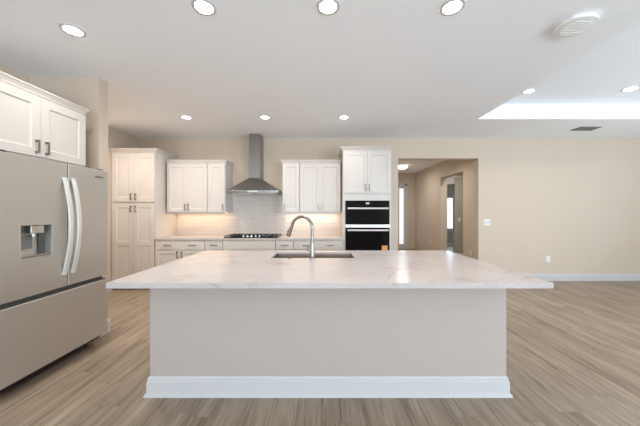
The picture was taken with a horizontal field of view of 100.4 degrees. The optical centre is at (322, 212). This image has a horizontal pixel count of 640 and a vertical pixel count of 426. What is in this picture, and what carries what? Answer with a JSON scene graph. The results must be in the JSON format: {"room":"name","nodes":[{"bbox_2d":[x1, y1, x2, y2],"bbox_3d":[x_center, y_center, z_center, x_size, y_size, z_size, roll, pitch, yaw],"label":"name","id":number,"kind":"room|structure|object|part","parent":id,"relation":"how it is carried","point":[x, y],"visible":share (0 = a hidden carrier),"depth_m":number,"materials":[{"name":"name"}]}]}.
{"room":"kitchen","nodes":[
{"label":"kitchen","id":0,"kind":"room"},
{"bbox_2d":[0,63,29,83],"bbox_3d":[-3.530,-0.060,-0.343,0.660,2.840,6.515,0,0,0],"label":"wall","id":1,"kind":"structure","parent":0,"point":[3,68],"depth_m":2.77,"materials":[{"name":"paint"}]},
{"bbox_2d":[0,71,89,166],"bbox_3d":[-2.781,-0.754,2.252,0.827,0.591,0.959,0,0,0],"label":"upper cabinet","id":2,"kind":"object","parent":1,"relation":"attached to","point":[35,122],"visible":0.98,"depth_m":2.25,"materials":[{"name":"white paint"}]},
{"bbox_3d":[-2.410,-0.723,2.041,0.020,0.507,0.455,0,0,0],"label":"door","id":3,"kind":"part","parent":2,"relation":"part of","materials":[{"name":"white paint"}]},
{"bbox_3d":[-2.384,-0.553,2.230,0.032,0.116,0.016,0,0,0],"label":"handle","id":4,"kind":"part","parent":2,"relation":"part of","materials":[{"name":"silver metal"}]},
{"bbox_3d":[-2.793,-1.021,2.252,0.804,0.056,0.959,0,0,0],"label":"crown molding","id":5,"kind":"part","parent":2,"relation":"part of","materials":[{"name":"white paint"}]},
{"bbox_3d":[-2.384,-0.553,2.310,0.032,0.116,0.016,0,0,0],"label":"handle","id":6,"kind":"part","parent":2,"relation":"part of","materials":[{"name":"silver metal"}]},
{"bbox_3d":[-2.410,-0.723,2.485,0.020,0.507,0.426,0,0,0],"label":"door","id":7,"kind":"part","parent":2,"relation":"part of","materials":[{"name":"white paint"}]},
{"bbox_2d":[30,77,107,277],"bbox_3d":[-3.155,-0.060,2.978,1.410,2.840,0.125,0,0,0],"label":"wall","id":8,"kind":"structure","parent":0,"point":[90,93],"depth_m":2.92,"materials":[{"name":"paint"}]},
{"bbox_2d":[98,318,110,336],"bbox_3d":[-2.542,1.284,2.986,0.216,0.152,0.141,0,0,0],"label":"baseboard","id":9,"kind":"structure","parent":8,"relation":"attached to","point":[109,321],"depth_m":3.03,"materials":[{"name":"white paint"}]},
{"bbox_2d":[108,127,137,289],"bbox_3d":[-3.780,-0.060,4.180,0.160,2.840,2.280,0,0,0],"label":"wall","id":10,"kind":"structure","parent":0,"point":[116,139],"depth_m":4.64,"materials":[{"name":"paint"}]},
{"bbox_2d":[0,0,639,172],"bbox_3d":[1.650,-1.650,3.550,11.100,0.340,14.700,0,0,0],"label":"ceiling","id":11,"kind":"structure","parent":0,"point":[396,68],"depth_m":2.69,"materials":[{"name":"white paint"}]},
{"bbox_2d":[58,23,86,37],"bbox_3d":[-2.030,-1.476,2.165,0.170,0.006,0.170,0,0,0],"label":"recessed light","id":12,"kind":"object","parent":11,"relation":"in","point":[70,29],"visible":1,"depth_m":2.16,"materials":[{"name":"white paint"}]},
{"bbox_2d":[180,115,191,118],"bbox_3d":[-2.120,-1.476,4.140,0.170,0.006,0.170,0,0,0],"label":"recessed light","id":13,"kind":"object","parent":11,"relation":"in","point":[181,116],"visible":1,"depth_m":4.14,"materials":[{"name":"white paint"}]},
{"bbox_2d":[191,0,216,15],"bbox_3d":[-0.857,-1.476,1.920,0.170,0.006,0.170,0,0,0],"label":"recessed light","id":14,"kind":"object","parent":11,"relation":"in","point":[203,7],"visible":1,"depth_m":1.92,"materials":[{"name":"white paint"}]},
{"bbox_2d":[259,115,270,118],"bbox_3d":[-0.900,-1.476,4.140,0.170,0.006,0.170,0,0,0],"label":"recessed light","id":15,"kind":"object","parent":11,"relation":"in","point":[261,116],"visible":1,"depth_m":4.14,"materials":[{"name":"white paint"}]},
{"bbox_2d":[316,0,339,15],"bbox_3d":[0.036,-1.476,1.915,0.170,0.006,0.170,0,0,0],"label":"recessed light","id":16,"kind":"object","parent":11,"relation":"in","point":[324,7],"visible":1,"depth_m":1.92,"materials":[{"name":"white paint"}]},
{"bbox_2d":[338,115,348,118],"bbox_3d":[0.325,-1.476,4.140,0.170,0.006,0.170,0,0,0],"label":"recessed light","id":17,"kind":"object","parent":11,"relation":"in","point":[342,116],"visible":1,"depth_m":4.14,"materials":[{"name":"white paint"}]},
{"bbox_2d":[398,165,407,168],"bbox_3d":[2.500,-1.422,8.400,0.330,0.114,0.330,0,0,0],"label":"flush ceiling light","id":18,"kind":"object","parent":11,"relation":"attached to","point":[399,166],"visible":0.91,"depth_m":8.28,"materials":[{"name":"white glass"}]},
{"bbox_2d":[439,0,464,15],"bbox_3d":[0.930,-1.476,1.920,0.170,0.006,0.170,0,0,0],"label":"recessed light","id":19,"kind":"object","parent":11,"relation":"in","point":[450,7],"visible":1,"depth_m":1.92,"materials":[{"name":"white paint"}]},
{"bbox_2d":[522,88,536,93],"bbox_3d":[2.920,-1.716,3.780,0.170,0.006,0.170,0,0,0],"label":"recessed light","id":20,"kind":"object","parent":11,"relation":"in","point":[528,91],"visible":0.98,"depth_m":3.78,"materials":[{"name":"white paint"}]},
{"bbox_2d":[552,13,599,37],"bbox_3d":[1.975,-1.459,2.090,0.248,0.040,0.248,0,0,0],"label":"ceiling vent","id":21,"kind":"object","parent":11,"relation":"in","point":[577,24],"visible":1,"depth_m":2.06,"materials":[{"name":"white plastic"}]},
{"bbox_2d":[570,127,600,130],"bbox_3d":[4.630,-1.476,4.700,0.370,0.008,0.200,0,0,0],"label":"ceiling vent","id":22,"kind":"object","parent":11,"relation":"in","point":[578,128],"visible":1,"depth_m":4.68,"materials":[{"name":"grey metal"}]},
{"bbox_2d":[621,85,639,91],"bbox_3d":[4.270,-1.716,3.700,0.188,0.006,0.188,0,0,0],"label":"recessed light","id":23,"kind":"object","parent":11,"relation":"in","point":[631,88],"visible":1,"depth_m":3.69,"materials":[{"name":"white paint"}]},
{"bbox_2d":[0,246,639,425],"bbox_3d":[1.650,1.414,3.550,11.100,0.132,14.700,0,0,0],"label":"floor","id":24,"kind":"structure","parent":0,"point":[573,347],"depth_m":2.07,"materials":[{"name":"brown wood"}]},
{"bbox_2d":[0,150,107,392],"bbox_3d":[-2.638,0.458,2.315,0.924,1.805,0.950,0,0,0],"label":"refrigerator","id":25,"kind":"object","parent":24,"relation":"on","point":[54,215],"visible":1,"depth_m":2.19,"materials":[{"name":"metal"}]},
{"bbox_3d":[-2.297,0.108,2.094,0.095,1.076,0.508,0,0,0],"label":"door","id":26,"kind":"part","parent":25,"relation":"part of","materials":[{"name":"metal"}]},
{"bbox_3d":[-2.249,0.222,2.102,0.002,0.259,0.245,0,0,0],"label":"dispenser frame","id":27,"kind":"part","parent":25,"relation":"part of","materials":[{"name":"metal"}]},
{"bbox_3d":[-2.312,0.221,2.188,0.008,0.229,0.050,0,0,0],"label":"dispenser panel","id":28,"kind":"part","parent":25,"relation":"part of","materials":[{"name":"grey plastic"}]},
{"bbox_3d":[-2.269,0.681,2.315,0.022,0.010,0.910,0,0,0],"label":"handle","id":29,"kind":"part","parent":25,"relation":"part of","materials":[{"name":"silver metal"}]},
{"bbox_3d":[-2.297,0.964,2.315,0.095,0.556,0.950,0,0,0],"label":"freezer drawer","id":30,"kind":"part","parent":25,"relation":"part of","materials":[{"name":"metal"}]},
{"bbox_3d":[-2.215,0.117,2.314,0.077,0.845,0.036,0,0,0],"label":"handle","id":31,"kind":"part","parent":25,"relation":"part of","materials":[{"name":"silver metal"}]},
{"bbox_3d":[-2.215,0.117,2.392,0.077,0.845,0.036,0,0,0],"label":"handle","id":32,"kind":"part","parent":25,"relation":"part of","materials":[{"name":"silver metal"}]},
{"bbox_3d":[-2.297,0.108,2.573,0.095,1.076,0.434,0,0,0],"label":"door","id":33,"kind":"part","parent":25,"relation":"part of","materials":[{"name":"metal"}]},
{"bbox_2d":[109,148,178,288],"bbox_3d":[-3.288,0.122,4.962,0.818,2.476,0.708,0,0,0],"label":"pantry cabinet","id":34,"kind":"object","parent":24,"relation":"on","point":[139,215],"visible":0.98,"depth_m":4.65,"materials":[{"name":"white paint"}]},
{"bbox_3d":[-3.483,0.542,4.650,0.365,1.402,0.020,0,0,0],"label":"door","id":35,"kind":"part","parent":34,"relation":"part of","materials":[{"name":"white paint"}]},
{"bbox_3d":[-3.483,-0.610,4.650,0.365,0.847,0.020,0,0,0],"label":"door","id":36,"kind":"part","parent":34,"relation":"part of","materials":[{"name":"white paint"}]},
{"bbox_3d":[-3.288,-1.083,4.965,0.818,0.066,0.701,0,0,0],"label":"crown molding","id":37,"kind":"part","parent":34,"relation":"part of","materials":[{"name":"white paint"}]},
{"bbox_3d":[-3.115,0.542,4.650,0.365,1.402,0.020,0,0,0],"label":"door","id":38,"kind":"part","parent":34,"relation":"part of","materials":[{"name":"white paint"}]},
{"bbox_3d":[-3.115,-0.610,4.650,0.365,0.847,0.020,0,0,0],"label":"door","id":39,"kind":"part","parent":34,"relation":"part of","materials":[{"name":"white paint"}]},
{"bbox_2d":[155,240,204,266],"bbox_3d":[-2.484,0.919,4.955,0.866,0.882,0.723,0,0,0],"label":"base cabinet","id":40,"kind":"object","parent":24,"relation":"on","point":[166,251],"visible":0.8,"depth_m":4.62,"materials":[{"name":"white paint"}]},
{"bbox_3d":[-2.697,0.950,4.635,0.424,0.587,0.020,0,0,0],"label":"door","id":41,"kind":"part","parent":40,"relation":"part of","materials":[{"name":"white paint"}]},
{"bbox_3d":[-2.484,0.567,4.635,0.854,0.157,0.020,0,0,0],"label":"drawer","id":42,"kind":"part","parent":40,"relation":"part of","materials":[{"name":"white paint"}]},
{"bbox_3d":[-2.271,0.950,4.635,0.424,0.587,0.020,0,0,0],"label":"door","id":43,"kind":"part","parent":40,"relation":"part of","materials":[{"name":"white paint"}]},
{"bbox_2d":[205,240,222,250],"bbox_3d":[-1.895,0.919,4.955,0.308,0.882,0.723,0,0,0],"label":"drawer","id":44,"kind":"object","parent":24,"relation":"on","point":[209,244],"visible":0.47,"depth_m":4.62,"materials":[{"name":"white paint"}]},
{"bbox_2d":[223,240,275,249],"bbox_3d":[-1.282,0.919,4.955,0.915,0.882,0.723,0,0,0],"label":"base cabinet","id":45,"kind":"object","parent":24,"relation":"on","point":[227,244],"visible":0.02,"depth_m":4.62,"materials":[{"name":"white paint"}]},
{"bbox_2d":[154,235,342,239],"bbox_3d":[-1.288,0.461,4.966,3.265,0.030,0.703,0,0,0],"label":"countertop","id":46,"kind":"structure","parent":45,"relation":"on","point":[174,237],"depth_m":4.62,"materials":[{"name":"white stone"}]},
{"bbox_2d":[224,234,281,237],"bbox_3d":[-1.262,0.420,4.900,0.930,0.050,0.520,0,0,0],"label":"gas cooktop","id":47,"kind":"object","parent":46,"relation":"in","point":[230,235],"visible":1,"depth_m":4.78,"materials":[{"name":"black metal"}]},
{"bbox_2d":[276,240,293,249],"bbox_3d":[-0.666,0.919,4.955,0.311,0.882,0.723,0,0,0],"label":"drawer","id":48,"kind":"object","parent":24,"relation":"on","point":[280,244],"visible":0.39,"depth_m":4.62,"materials":[{"name":"white paint"}]},
{"bbox_2d":[294,240,342,249],"bbox_3d":[-0.083,0.919,4.955,0.852,0.882,0.723,0,0,0],"label":"base cabinet","id":49,"kind":"object","parent":24,"relation":"on","point":[298,244],"visible":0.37,"depth_m":4.62,"materials":[{"name":"white paint"}]},
{"bbox_2d":[143,288,512,397],"bbox_3d":[0.038,0.920,2.522,2.712,0.880,1.135,0,0,0],"label":"kitchen island","id":50,"kind":"object","parent":24,"relation":"on","point":[205,342],"visible":0.84,"depth_m":1.99,"materials":[{"name":"paint"}]},
{"bbox_3d":[0.038,1.289,2.482,2.712,0.142,1.055,0,0,0],"label":"baseboard","id":51,"kind":"part","parent":50,"relation":"part of","materials":[{"name":"white paint"}]},
{"bbox_2d":[106,250,553,287],"bbox_3d":[0.043,0.463,2.411,2.832,0.034,1.448,0,0,0],"label":"island countertop","id":52,"kind":"structure","parent":50,"relation":"on","point":[208,268],"depth_m":1.98,"materials":[{"name":"white stone"}]},
{"bbox_2d":[286,215,314,258],"bbox_3d":[-0.226,0.236,2.607,0.311,0.420,0.071,0,0,20],"label":"kitchen faucet","id":53,"kind":"object","parent":52,"relation":"on","point":[311,249],"visible":1,"depth_m":2.56,"materials":[{"name":"metal"}]},
{"bbox_2d":[274,254,352,257],"bbox_3d":[-0.100,0.582,2.812,0.868,0.232,0.443,0,0,0],"label":"sink","id":54,"kind":"object","parent":52,"relation":"in","point":[277,255],"visible":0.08,"depth_m":3.01,"materials":[{"name":"metal"}]},
{"bbox_2d":[338,146,394,249],"bbox_3d":[0.771,0.110,4.961,0.950,2.501,0.709,0,0,0],"label":"tall cabinet","id":55,"kind":"object","parent":24,"relation":"on","point":[365,170],"visible":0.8,"depth_m":4.65,"materials":[{"name":"white paint"}]},
{"bbox_3d":[0.565,-0.700,4.650,0.409,0.717,0.020,0,0,0],"label":"door","id":56,"kind":"part","parent":55,"relation":"part of","materials":[{"name":"white paint"}]},
{"bbox_3d":[0.771,-1.108,4.961,0.950,0.066,0.709,0,0,0],"label":"crown molding","id":57,"kind":"part","parent":55,"relation":"part of","materials":[{"name":"white paint"}]},
{"bbox_3d":[0.771,0.300,4.668,0.848,1.320,0.020,0,0,0],"label":"frame","id":58,"kind":"part","parent":55,"relation":"part of","materials":[{"name":"white paint"}]},
{"bbox_2d":[345,201,389,249],"bbox_3d":[0.775,0.357,4.864,0.762,1.125,0.591,0,0,0],"label":"wall oven","id":59,"kind":"object","parent":55,"relation":"in","point":[367,223],"visible":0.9,"depth_m":4.63,"materials":[{"name":"glass"}]},
{"bbox_3d":[0.775,-0.161,4.646,0.762,0.089,0.025,0,0,0],"label":"control panel","id":60,"kind":"part","parent":59,"relation":"part of","materials":[{"name":"black glass"}]},
{"bbox_3d":[0.775,0.592,4.644,0.762,0.656,0.029,0,0,0],"label":"oven door","id":61,"kind":"part","parent":59,"relation":"part of","materials":[{"name":"black glass"}]},
{"bbox_3d":[0.775,0.048,4.644,0.762,0.322,0.029,0,0,0],"label":"microwave door","id":62,"kind":"part","parent":59,"relation":"part of","materials":[{"name":"black glass"}]},
{"bbox_3d":[0.775,0.307,4.599,0.702,0.032,0.061,0,0,0],"label":"handle","id":63,"kind":"part","parent":59,"relation":"part of","materials":[{"name":"silver metal"}]},
{"bbox_3d":[0.775,-0.070,4.599,0.702,0.032,0.061,0,0,0],"label":"handle","id":64,"kind":"part","parent":59,"relation":"part of","materials":[{"name":"silver metal"}]},
{"bbox_3d":[0.977,-0.700,4.650,0.409,0.717,0.020,0,0,0],"label":"door","id":65,"kind":"part","parent":55,"relation":"part of","materials":[{"name":"white paint"}]},
{"bbox_2d":[138,138,639,273],"bbox_3d":[1.650,-0.060,5.400,11.100,2.840,0.160,0,0,0],"label":"wall","id":66,"kind":"structure","parent":0,"point":[575,202],"depth_m":5.32,"materials":[{"name":"paint"}]},
{"bbox_2d":[166,160,207,213],"bbox_3d":[-2.507,-0.474,5.096,0.753,0.988,0.437,0,0,0],"label":"upper cabinet","id":67,"kind":"object","parent":66,"relation":"attached to","point":[187,180],"visible":0.98,"depth_m":4.92,"materials":[{"name":"white paint"}]},
{"bbox_3d":[-2.692,-0.453,4.920,0.367,0.883,0.020,0,0,0],"label":"door","id":68,"kind":"part","parent":67,"relation":"part of","materials":[{"name":"white paint"}]},
{"bbox_3d":[-2.507,-0.935,5.106,0.753,0.066,0.419,0,0,0],"label":"crown molding","id":69,"kind":"part","parent":67,"relation":"part of","materials":[{"name":"white paint"}]},
{"bbox_3d":[-2.507,0.009,4.940,0.753,0.022,0.016,0,0,0],"label":"light rail","id":70,"kind":"part","parent":67,"relation":"part of","materials":[{"name":"white paint"}]},
{"bbox_3d":[-2.322,-0.453,4.920,0.366,0.883,0.020,0,0,0],"label":"door","id":71,"kind":"part","parent":67,"relation":"part of","materials":[{"name":"white paint"}]},
{"bbox_2d":[207,160,233,213],"bbox_3d":[-1.948,-0.474,5.096,0.359,0.988,0.437,0,0,0],"label":"upper cabinet","id":72,"kind":"object","parent":66,"relation":"attached to","point":[220,172],"visible":1,"depth_m":4.92,"materials":[{"name":"white paint"}]},
{"bbox_3d":[-1.964,-0.453,4.920,0.310,0.883,0.020,0,0,0],"label":"door","id":73,"kind":"part","parent":72,"relation":"part of","materials":[{"name":"white paint"}]},
{"bbox_3d":[-1.964,0.009,4.940,0.327,0.022,0.016,0,0,0],"label":"light rail","id":74,"kind":"part","parent":72,"relation":"part of","materials":[{"name":"white paint"}]},
{"bbox_3d":[-1.948,-0.935,5.106,0.359,0.066,0.419,0,0,0],"label":"crown molding","id":75,"kind":"part","parent":72,"relation":"part of","materials":[{"name":"white paint"}]},
{"bbox_2d":[226,134,281,194],"bbox_3d":[-1.262,-0.914,5.037,0.930,1.129,0.541,0,0,0],"label":"range hood","id":76,"kind":"object","parent":66,"relation":"attached to","point":[255,184],"visible":0.96,"depth_m":5.01,"materials":[{"name":"metal"}]},
{"bbox_2d":[176,194,339,234],"bbox_3d":[-1.288,0.030,5.315,3.265,0.830,0.010,0,0,0],"label":"backsplash","id":77,"kind":"structure","parent":66,"relation":"attached to","point":[251,214],"depth_m":5.31,"materials":[{"name":"white tile"}]},
{"bbox_2d":[281,160,299,213],"bbox_3d":[-0.607,-0.474,5.096,0.348,0.988,0.437,0,0,0],"label":"upper cabinet","id":78,"kind":"object","parent":66,"relation":"attached to","point":[290,169],"visible":0.98,"depth_m":4.92,"materials":[{"name":"white paint"}]},
{"bbox_3d":[-0.607,-0.935,5.106,0.348,0.066,0.419,0,0,0],"label":"crown molding","id":79,"kind":"part","parent":78,"relation":"part of","materials":[{"name":"white paint"}]},
{"bbox_3d":[-0.591,0.009,4.940,0.316,0.022,0.016,0,0,0],"label":"light rail","id":80,"kind":"part","parent":78,"relation":"part of","materials":[{"name":"white paint"}]},
{"bbox_2d":[300,160,340,213],"bbox_3d":[-0.053,-0.474,5.096,0.754,0.988,0.437,0,0,0],"label":"upper cabinet","id":81,"kind":"object","parent":66,"relation":"attached to","point":[320,180],"visible":1,"depth_m":4.92,"materials":[{"name":"white paint"}]},
{"bbox_3d":[-0.238,-0.453,4.920,0.367,0.883,0.020,0,0,0],"label":"door","id":82,"kind":"part","parent":81,"relation":"part of","materials":[{"name":"white paint"}]},
{"bbox_3d":[-0.053,0.009,4.940,0.754,0.022,0.016,0,0,0],"label":"light rail","id":83,"kind":"part","parent":81,"relation":"part of","materials":[{"name":"white paint"}]},
{"bbox_3d":[-0.053,-0.935,5.106,0.754,0.066,0.419,0,0,0],"label":"crown molding","id":84,"kind":"part","parent":81,"relation":"part of","materials":[{"name":"white paint"}]},
{"bbox_3d":[0.132,-0.453,4.920,0.367,0.883,0.020,0,0,0],"label":"door","id":85,"kind":"part","parent":81,"relation":"part of","materials":[{"name":"white paint"}]},
{"bbox_2d":[484,219,489,224],"bbox_3d":[3.275,0.195,5.315,0.118,0.116,0.009,0,0,0],"label":"light switch","id":86,"kind":"object","parent":66,"relation":"attached to","point":[486,221],"visible":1,"depth_m":5.31,"materials":[{"name":"white plastic"}]},
{"bbox_2d":[526,274,639,280],"bbox_3d":[5.050,1.291,5.312,3.900,0.138,0.016,0,0,0],"label":"baseboard","id":87,"kind":"structure","parent":66,"relation":"attached to","point":[547,277],"depth_m":5.30,"materials":[{"name":"white paint"}]},
{"bbox_2d":[398,173,414,248],"bbox_3d":[2.225,-0.060,10.075,2.450,2.840,0.150,0,0,0],"label":"wall","id":88,"kind":"structure","parent":0,"point":[402,177],"depth_m":10.00,"materials":[{"name":"paint"}]},
{"bbox_2d":[398,182,407,248],"bbox_3d":[2.460,0.110,10.053,1.420,2.500,0.135,0,0,0],"label":"window","id":89,"kind":"structure","parent":88,"relation":"in","point":[401,185],"depth_m":9.98,"materials":[{"name":"white paint"}]},
{"bbox_2d":[415,160,473,258],"bbox_3d":[3.545,-0.060,7.815,0.190,2.840,4.670,0,0,0],"label":"wall","id":90,"kind":"structure","parent":0,"point":[430,182],"depth_m":7.90,"materials":[{"name":"paint"}]},
{"bbox_2d":[447,184,452,242],"bbox_3d":[5.320,-0.060,10.675,3.360,2.840,0.150,0,0,0],"label":"wall","id":91,"kind":"structure","parent":0,"point":[449,186],"depth_m":10.60,"materials":[{"name":"paint"}]},
{"bbox_2d":[453,173,462,252],"bbox_3d":[5.478,-0.060,8.060,3.045,2.840,0.120,0,0,0],"label":"wall","id":92,"kind":"structure","parent":0,"point":[458,186],"depth_m":8.00,"materials":[{"name":"paint"}]},
{"bbox_2d":[447,176,462,183],"bbox_3d":[4.420,-0.978,7.990,1.560,0.235,0.020,0,0,0],"label":"trim","id":93,"kind":"structure","parent":92,"relation":"attached to","point":[450,180],"depth_m":7.99,"materials":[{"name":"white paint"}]}
]}

